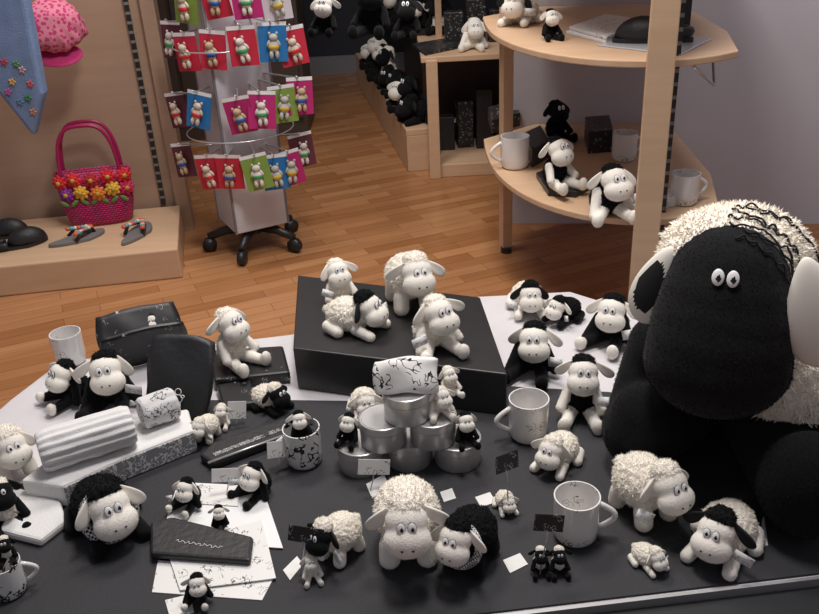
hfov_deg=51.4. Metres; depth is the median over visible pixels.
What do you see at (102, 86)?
wall
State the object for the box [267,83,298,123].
card
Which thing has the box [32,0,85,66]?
cap
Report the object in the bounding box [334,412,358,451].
sheep
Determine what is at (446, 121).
gift box
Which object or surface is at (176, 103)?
card
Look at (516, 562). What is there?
price tag
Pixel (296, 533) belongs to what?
sign card
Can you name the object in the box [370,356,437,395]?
tea towel
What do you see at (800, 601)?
trim
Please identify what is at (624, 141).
mug
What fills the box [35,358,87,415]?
sheep
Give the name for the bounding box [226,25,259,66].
card
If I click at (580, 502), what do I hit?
mug
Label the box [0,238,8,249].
shoe
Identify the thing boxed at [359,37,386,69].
sheep
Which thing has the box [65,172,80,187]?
flower
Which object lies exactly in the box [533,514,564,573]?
sign card
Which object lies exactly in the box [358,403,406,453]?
metal tin
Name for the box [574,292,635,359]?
sheep
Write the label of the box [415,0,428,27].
sheep
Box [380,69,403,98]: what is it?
sheep
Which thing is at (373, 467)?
sign card
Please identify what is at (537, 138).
gift box
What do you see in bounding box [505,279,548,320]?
sheep
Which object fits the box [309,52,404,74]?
baseboard
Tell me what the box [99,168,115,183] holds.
flower
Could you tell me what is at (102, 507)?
sheep
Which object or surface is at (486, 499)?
price tag
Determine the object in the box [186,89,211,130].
card
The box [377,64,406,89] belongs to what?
sheep
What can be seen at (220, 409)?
sheep
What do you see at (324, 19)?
sheep
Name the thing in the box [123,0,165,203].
trim
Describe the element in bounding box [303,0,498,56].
wall
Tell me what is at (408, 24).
sheep
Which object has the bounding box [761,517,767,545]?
price tag
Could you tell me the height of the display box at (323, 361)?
0.105 m
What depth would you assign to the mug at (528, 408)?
1.70 m
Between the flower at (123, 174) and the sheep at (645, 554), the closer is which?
the sheep at (645, 554)
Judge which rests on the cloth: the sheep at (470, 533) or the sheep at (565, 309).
the sheep at (470, 533)
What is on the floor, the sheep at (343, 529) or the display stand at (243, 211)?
the display stand at (243, 211)
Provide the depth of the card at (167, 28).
2.94 m
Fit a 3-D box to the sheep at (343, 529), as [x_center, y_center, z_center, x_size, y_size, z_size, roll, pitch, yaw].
[-0.128,0.382,1.433,0.084,0.100,0.123,11,30,25]
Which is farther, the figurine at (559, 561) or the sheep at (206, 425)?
the sheep at (206, 425)
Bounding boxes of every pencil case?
[151,518,252,564]
[201,418,286,468]
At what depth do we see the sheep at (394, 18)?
4.71 m
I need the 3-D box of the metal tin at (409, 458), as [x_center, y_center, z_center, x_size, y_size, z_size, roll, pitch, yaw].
[-0.001,0.277,1.674,0.093,0.056,0.093,-3,27,0]
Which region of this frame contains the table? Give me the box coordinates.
[0,292,818,613]
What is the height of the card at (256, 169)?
0.137 m
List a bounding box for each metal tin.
[337,428,384,478]
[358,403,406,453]
[382,389,429,427]
[387,428,431,472]
[410,410,456,450]
[435,423,480,472]
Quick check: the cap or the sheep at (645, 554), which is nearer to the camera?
the sheep at (645, 554)
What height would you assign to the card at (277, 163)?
0.125 m
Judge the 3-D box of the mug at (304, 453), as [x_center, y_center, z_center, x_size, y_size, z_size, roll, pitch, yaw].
[-0.220,0.271,1.678,0.093,0.083,0.074,5,28,15]
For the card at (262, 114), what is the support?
hanging from the display stand at (243, 211)
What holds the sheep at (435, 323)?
on the display box at (323, 361)
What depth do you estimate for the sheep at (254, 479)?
1.58 m
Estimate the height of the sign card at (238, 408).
0.054 m
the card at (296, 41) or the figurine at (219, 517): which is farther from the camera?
the card at (296, 41)
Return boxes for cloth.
[0,386,818,613]
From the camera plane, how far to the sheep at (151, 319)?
2.13 m
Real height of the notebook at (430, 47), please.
0.012 m
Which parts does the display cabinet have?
post, post, panel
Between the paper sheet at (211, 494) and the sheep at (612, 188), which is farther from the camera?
the sheep at (612, 188)
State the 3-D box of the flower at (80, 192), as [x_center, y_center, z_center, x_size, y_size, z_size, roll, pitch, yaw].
[-1.220,-0.423,3.155,0.061,0.061,0.015,-4,27,-2]
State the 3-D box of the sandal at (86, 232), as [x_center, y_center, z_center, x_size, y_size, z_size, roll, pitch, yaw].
[-1.214,-0.266,3.099,0.209,0.046,0.091,-24,34,-35]
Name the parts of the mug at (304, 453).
handle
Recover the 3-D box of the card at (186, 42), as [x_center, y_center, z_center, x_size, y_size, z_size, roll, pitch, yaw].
[-0.746,-0.843,2.818,0.099,0.130,0.030,10,30,23]
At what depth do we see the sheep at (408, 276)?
1.94 m
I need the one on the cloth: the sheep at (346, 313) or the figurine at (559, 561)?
the figurine at (559, 561)
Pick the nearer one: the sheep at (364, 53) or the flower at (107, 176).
the flower at (107, 176)
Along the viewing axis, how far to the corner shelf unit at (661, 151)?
2.28 m
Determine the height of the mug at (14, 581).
0.064 m
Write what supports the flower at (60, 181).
on the handbag at (100, 195)
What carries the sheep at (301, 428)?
in the mug at (304, 453)
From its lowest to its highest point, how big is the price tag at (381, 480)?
0.002 m
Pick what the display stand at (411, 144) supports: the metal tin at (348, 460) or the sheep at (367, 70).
the sheep at (367, 70)
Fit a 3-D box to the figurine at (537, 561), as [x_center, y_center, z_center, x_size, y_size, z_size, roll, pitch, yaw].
[0.215,0.416,1.387,0.042,0.050,0.042,-2,27,-1]
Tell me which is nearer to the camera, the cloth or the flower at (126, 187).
the cloth
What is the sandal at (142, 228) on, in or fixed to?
on the podium
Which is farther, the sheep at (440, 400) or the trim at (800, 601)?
the sheep at (440, 400)
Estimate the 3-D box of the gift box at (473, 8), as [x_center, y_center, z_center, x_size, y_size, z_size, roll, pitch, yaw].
[0.302,-1.310,3.887,0.085,0.190,0.070,-3,27,0]
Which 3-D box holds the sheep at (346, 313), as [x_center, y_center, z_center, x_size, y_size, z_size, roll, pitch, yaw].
[-0.125,0.003,1.935,0.170,0.108,0.125,12,31,26]
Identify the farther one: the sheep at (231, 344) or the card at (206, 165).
the card at (206, 165)
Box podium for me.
[0,206,183,295]
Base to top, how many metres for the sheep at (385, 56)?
0.198 m
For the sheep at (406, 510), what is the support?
on the cloth
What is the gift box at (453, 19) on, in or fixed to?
on the notebook at (430, 47)
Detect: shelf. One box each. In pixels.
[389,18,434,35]
[417,32,498,62]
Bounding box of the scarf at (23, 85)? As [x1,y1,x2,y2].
[0,0,47,133]
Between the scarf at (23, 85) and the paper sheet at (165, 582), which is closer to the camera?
the paper sheet at (165, 582)
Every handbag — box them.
[52,119,134,225]
[94,301,187,366]
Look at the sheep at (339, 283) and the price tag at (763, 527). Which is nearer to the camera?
the price tag at (763, 527)
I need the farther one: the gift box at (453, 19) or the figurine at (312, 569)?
the gift box at (453, 19)
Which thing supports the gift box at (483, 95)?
on the display cabinet
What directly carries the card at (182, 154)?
hanging from the display stand at (243, 211)
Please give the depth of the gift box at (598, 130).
2.80 m
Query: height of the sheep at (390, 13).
0.178 m
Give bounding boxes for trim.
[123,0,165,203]
[139,0,194,231]
[507,576,818,613]
[601,587,818,613]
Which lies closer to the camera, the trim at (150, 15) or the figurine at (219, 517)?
the figurine at (219, 517)
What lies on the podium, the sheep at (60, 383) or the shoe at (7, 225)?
the shoe at (7, 225)
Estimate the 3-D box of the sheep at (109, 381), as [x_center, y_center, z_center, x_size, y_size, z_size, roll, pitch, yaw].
[-0.665,0.164,1.871,0.150,0.139,0.153,-9,28,-8]
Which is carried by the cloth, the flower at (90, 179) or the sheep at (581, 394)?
the sheep at (581, 394)
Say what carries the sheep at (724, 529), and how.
on the cloth
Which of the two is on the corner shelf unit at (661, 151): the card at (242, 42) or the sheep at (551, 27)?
the sheep at (551, 27)
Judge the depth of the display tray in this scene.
2.23 m
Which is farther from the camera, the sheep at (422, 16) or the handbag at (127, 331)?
the sheep at (422, 16)
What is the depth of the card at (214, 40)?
2.78 m
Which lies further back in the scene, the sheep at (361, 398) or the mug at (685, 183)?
the mug at (685, 183)
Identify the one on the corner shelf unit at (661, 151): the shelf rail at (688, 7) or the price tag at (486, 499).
the shelf rail at (688, 7)
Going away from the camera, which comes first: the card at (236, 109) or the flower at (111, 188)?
the card at (236, 109)
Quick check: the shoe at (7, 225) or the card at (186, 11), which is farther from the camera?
the shoe at (7, 225)
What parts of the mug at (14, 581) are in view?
handle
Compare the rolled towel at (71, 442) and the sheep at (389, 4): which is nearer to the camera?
the rolled towel at (71, 442)
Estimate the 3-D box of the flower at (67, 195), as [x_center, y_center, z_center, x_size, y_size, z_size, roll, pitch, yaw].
[-1.275,-0.415,3.159,0.061,0.061,0.015,0,27,6]
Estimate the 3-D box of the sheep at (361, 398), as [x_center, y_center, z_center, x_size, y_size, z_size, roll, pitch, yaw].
[-0.092,0.186,1.725,0.077,0.067,0.105,-6,27,-5]
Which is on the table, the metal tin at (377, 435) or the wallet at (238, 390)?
the wallet at (238, 390)
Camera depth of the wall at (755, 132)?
3.07 m
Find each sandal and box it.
[48,224,104,247]
[121,218,152,245]
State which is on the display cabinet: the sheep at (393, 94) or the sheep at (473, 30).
the sheep at (473, 30)
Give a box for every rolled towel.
[34,406,137,471]
[135,388,180,427]
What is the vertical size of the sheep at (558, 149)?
0.155 m
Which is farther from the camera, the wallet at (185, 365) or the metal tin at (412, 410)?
the wallet at (185, 365)
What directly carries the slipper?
on the display tray
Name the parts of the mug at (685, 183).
handle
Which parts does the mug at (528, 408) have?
handle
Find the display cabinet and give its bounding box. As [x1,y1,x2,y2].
[417,0,498,178]
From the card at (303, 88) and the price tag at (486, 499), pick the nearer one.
the price tag at (486, 499)
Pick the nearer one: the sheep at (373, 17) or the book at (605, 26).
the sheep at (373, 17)
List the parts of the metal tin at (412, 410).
lid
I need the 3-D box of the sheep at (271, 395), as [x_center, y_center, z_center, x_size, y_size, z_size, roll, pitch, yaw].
[-0.308,0.190,1.859,0.081,0.071,0.111,-24,34,-35]
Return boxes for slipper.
[612,15,694,43]
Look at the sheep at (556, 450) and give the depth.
1.60 m
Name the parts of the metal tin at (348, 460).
lid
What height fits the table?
0.212 m
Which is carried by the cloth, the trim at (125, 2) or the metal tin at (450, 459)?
the metal tin at (450, 459)
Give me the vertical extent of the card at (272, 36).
0.129 m
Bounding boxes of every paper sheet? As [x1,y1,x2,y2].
[152,560,272,600]
[167,483,282,548]
[170,520,275,590]
[196,484,238,506]
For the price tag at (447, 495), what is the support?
on the cloth
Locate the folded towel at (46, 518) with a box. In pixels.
[2,489,64,545]
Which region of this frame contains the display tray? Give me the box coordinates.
[596,36,711,55]
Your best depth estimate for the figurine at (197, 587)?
1.35 m
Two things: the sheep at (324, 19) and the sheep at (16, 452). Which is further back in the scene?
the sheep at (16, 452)
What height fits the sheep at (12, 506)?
0.102 m
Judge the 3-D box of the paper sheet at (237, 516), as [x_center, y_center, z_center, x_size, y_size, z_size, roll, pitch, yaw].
[-0.334,0.379,1.561,0.253,0.002,0.161,1,27,8]
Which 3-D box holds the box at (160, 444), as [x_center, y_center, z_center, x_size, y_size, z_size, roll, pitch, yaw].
[-0.593,0.295,1.703,0.343,0.052,0.142,-22,32,-32]
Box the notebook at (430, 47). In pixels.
[412,38,459,55]
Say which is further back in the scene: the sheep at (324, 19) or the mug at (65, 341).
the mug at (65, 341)
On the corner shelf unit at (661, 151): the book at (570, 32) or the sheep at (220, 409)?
the book at (570, 32)
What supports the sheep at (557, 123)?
on the corner shelf unit at (661, 151)
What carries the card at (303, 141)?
hanging from the display stand at (243, 211)
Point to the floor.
(360, 205)
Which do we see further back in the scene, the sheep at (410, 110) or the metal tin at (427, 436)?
the sheep at (410, 110)
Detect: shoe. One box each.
[0,218,26,238]
[0,226,47,251]
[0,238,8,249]
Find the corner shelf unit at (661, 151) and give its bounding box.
[483,0,738,302]
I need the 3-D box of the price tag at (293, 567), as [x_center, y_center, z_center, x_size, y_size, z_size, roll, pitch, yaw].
[-0.197,0.440,1.433,0.024,0.002,0.052,10,30,24]
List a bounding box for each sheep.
[0,422,38,479]
[0,475,30,535]
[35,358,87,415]
[64,472,150,560]
[72,348,142,418]
[148,312,156,325]
[165,476,201,519]
[189,413,220,444]
[205,305,271,377]
[213,402,230,431]
[227,460,271,510]
[250,381,294,417]
[285,409,312,437]
[304,510,365,568]
[308,0,340,37]
[320,257,357,303]
[322,289,390,341]
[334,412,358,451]
[346,386,382,419]
[347,0,390,40]
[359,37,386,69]
[359,41,371,62]
[364,44,386,74]
[365,473,449,569]
[366,45,396,84]
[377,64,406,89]
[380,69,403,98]
[383,0,397,11]
[383,250,444,316]
[386,77,422,105]
[387,73,420,116]
[388,0,399,17]
[391,0,422,40]
[391,14,398,23]
[396,93,440,126]
[411,293,469,359]
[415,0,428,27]
[424,0,451,35]
[429,385,456,423]
[430,502,500,579]
[438,365,464,398]
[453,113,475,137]
[455,410,480,451]
[458,17,487,51]
[496,0,542,26]
[504,319,562,390]
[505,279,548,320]
[530,430,584,480]
[538,134,587,195]
[540,8,564,41]
[541,295,584,329]
[543,99,577,142]
[554,353,614,434]
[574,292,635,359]
[587,162,636,227]
[600,198,818,539]
[608,450,694,532]
[627,541,669,578]
[679,497,764,581]
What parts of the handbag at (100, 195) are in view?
handle, handle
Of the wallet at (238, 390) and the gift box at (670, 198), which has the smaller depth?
the wallet at (238, 390)
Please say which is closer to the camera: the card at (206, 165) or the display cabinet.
the card at (206, 165)
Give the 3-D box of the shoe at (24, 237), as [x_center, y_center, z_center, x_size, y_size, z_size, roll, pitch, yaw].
[-1.414,-0.251,3.067,0.200,0.067,0.082,-18,30,-26]
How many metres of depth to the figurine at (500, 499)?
1.52 m
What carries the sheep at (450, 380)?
on the metal tin at (427, 436)
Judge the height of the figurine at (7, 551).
0.048 m
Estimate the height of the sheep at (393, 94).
0.146 m
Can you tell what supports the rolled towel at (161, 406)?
on the box at (160, 444)
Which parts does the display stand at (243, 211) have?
leg, leg, leg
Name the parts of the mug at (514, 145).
handle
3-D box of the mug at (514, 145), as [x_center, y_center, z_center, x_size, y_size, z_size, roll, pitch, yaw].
[0.322,-0.494,2.695,0.115,0.102,0.090,10,30,23]
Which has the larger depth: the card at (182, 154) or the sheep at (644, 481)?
the card at (182, 154)
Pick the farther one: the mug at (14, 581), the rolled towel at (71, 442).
the rolled towel at (71, 442)
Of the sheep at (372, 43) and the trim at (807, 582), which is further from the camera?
the sheep at (372, 43)
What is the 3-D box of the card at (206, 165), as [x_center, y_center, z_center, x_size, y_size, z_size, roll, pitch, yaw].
[-0.703,-0.468,2.971,0.102,0.132,0.032,4,28,14]
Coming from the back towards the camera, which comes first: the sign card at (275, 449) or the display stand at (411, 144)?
the display stand at (411, 144)
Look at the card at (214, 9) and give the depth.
2.73 m
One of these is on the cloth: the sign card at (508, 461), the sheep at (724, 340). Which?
the sheep at (724, 340)
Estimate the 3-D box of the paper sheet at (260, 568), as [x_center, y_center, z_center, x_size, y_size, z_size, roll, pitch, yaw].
[-0.323,0.433,1.449,0.172,0.002,0.151,-11,28,-16]
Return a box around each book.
[566,30,613,42]
[569,14,630,39]
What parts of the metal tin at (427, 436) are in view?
lid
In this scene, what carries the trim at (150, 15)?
attached to the wall at (102, 86)
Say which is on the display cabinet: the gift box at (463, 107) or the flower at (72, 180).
the gift box at (463, 107)
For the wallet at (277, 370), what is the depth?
1.96 m
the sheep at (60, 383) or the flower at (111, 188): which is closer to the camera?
the sheep at (60, 383)
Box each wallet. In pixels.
[144,333,216,419]
[215,346,290,388]
[217,380,252,411]
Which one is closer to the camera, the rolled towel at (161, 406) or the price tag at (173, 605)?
the price tag at (173, 605)
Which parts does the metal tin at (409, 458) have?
lid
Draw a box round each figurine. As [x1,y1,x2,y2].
[0,535,17,569]
[180,571,213,611]
[208,504,229,530]
[299,553,323,588]
[492,489,518,517]
[528,545,552,580]
[547,545,571,581]
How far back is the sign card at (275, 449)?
1.65 m
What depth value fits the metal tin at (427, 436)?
1.60 m
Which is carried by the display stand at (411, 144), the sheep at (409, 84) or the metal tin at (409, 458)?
the sheep at (409, 84)
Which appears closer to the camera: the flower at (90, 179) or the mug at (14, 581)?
the mug at (14, 581)
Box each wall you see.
[0,0,175,219]
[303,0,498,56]
[512,0,818,223]
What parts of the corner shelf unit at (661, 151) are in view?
post, shelf, shelf, post, rail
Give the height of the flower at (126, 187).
0.061 m
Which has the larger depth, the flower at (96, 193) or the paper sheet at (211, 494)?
the flower at (96, 193)
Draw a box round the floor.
[0,70,818,408]
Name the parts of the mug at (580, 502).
handle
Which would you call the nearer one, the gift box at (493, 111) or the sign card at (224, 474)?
the sign card at (224, 474)
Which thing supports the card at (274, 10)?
hanging from the display stand at (243, 211)
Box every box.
[22,410,196,505]
[293,276,506,413]
[439,113,454,150]
[444,10,463,43]
[455,98,473,147]
[465,0,485,38]
[475,86,491,148]
[487,8,498,41]
[488,104,519,133]
[525,126,548,166]
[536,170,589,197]
[584,115,612,153]
[666,188,675,207]
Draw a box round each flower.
[52,175,66,189]
[59,188,74,202]
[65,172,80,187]
[73,185,88,199]
[82,172,98,187]
[89,186,105,200]
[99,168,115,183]
[104,181,119,195]
[116,167,131,181]
[119,180,134,194]
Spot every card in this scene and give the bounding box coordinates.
[160,21,180,58]
[164,91,190,127]
[170,142,197,176]
[172,32,201,70]
[174,0,198,25]
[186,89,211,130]
[194,154,219,188]
[199,29,226,70]
[202,0,233,19]
[212,468,241,494]
[214,155,244,188]
[221,94,257,134]
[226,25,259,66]
[228,401,245,424]
[232,0,263,19]
[239,151,274,191]
[247,91,275,128]
[257,21,288,62]
[261,0,293,21]
[265,153,290,190]
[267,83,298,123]
[267,440,287,472]
[277,147,306,185]
[282,24,309,67]
[286,76,313,115]
[287,130,316,166]
[288,524,324,576]
[358,459,389,489]
[495,449,518,514]
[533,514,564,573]
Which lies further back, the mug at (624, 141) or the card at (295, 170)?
the card at (295, 170)
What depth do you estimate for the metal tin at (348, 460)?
1.63 m
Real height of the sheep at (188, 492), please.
0.063 m
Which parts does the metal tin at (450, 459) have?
lid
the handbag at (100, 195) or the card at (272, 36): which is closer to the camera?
the card at (272, 36)
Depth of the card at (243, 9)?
2.68 m
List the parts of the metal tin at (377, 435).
lid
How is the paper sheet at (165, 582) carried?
on the cloth
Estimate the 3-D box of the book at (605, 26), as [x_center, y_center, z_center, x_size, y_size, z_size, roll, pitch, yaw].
[0.564,-0.817,2.469,0.163,0.009,0.375,14,32,30]
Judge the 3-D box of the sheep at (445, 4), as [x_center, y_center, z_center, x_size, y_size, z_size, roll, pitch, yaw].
[0.137,-1.423,4.135,0.143,0.183,0.158,2,27,9]
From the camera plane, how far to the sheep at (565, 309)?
2.13 m
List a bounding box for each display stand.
[164,0,302,264]
[356,0,447,171]
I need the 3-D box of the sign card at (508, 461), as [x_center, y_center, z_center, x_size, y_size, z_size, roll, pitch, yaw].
[0.173,0.306,1.514,0.030,0.113,0.055,11,30,26]
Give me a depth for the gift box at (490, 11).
3.86 m
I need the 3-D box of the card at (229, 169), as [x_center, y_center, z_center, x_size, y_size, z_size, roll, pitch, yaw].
[-0.625,-0.464,2.944,0.095,0.127,0.033,0,27,6]
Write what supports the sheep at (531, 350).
on the table
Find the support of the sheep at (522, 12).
on the corner shelf unit at (661, 151)
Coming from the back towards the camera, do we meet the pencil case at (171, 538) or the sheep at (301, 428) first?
the sheep at (301, 428)
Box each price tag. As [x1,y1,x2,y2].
[165,596,193,613]
[283,556,302,579]
[366,475,386,498]
[440,488,455,502]
[475,492,492,505]
[503,553,527,573]
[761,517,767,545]
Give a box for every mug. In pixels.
[0,552,38,601]
[49,325,85,365]
[276,418,321,469]
[489,132,529,169]
[494,387,548,444]
[553,481,617,547]
[612,129,639,161]
[670,169,707,205]
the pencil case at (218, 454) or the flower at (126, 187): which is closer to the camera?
the pencil case at (218, 454)
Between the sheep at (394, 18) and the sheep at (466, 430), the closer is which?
the sheep at (466, 430)
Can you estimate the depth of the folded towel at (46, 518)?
1.54 m
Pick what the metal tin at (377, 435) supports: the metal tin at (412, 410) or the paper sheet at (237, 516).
the metal tin at (412, 410)
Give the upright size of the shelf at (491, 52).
0.025 m
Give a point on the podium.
(103, 260)

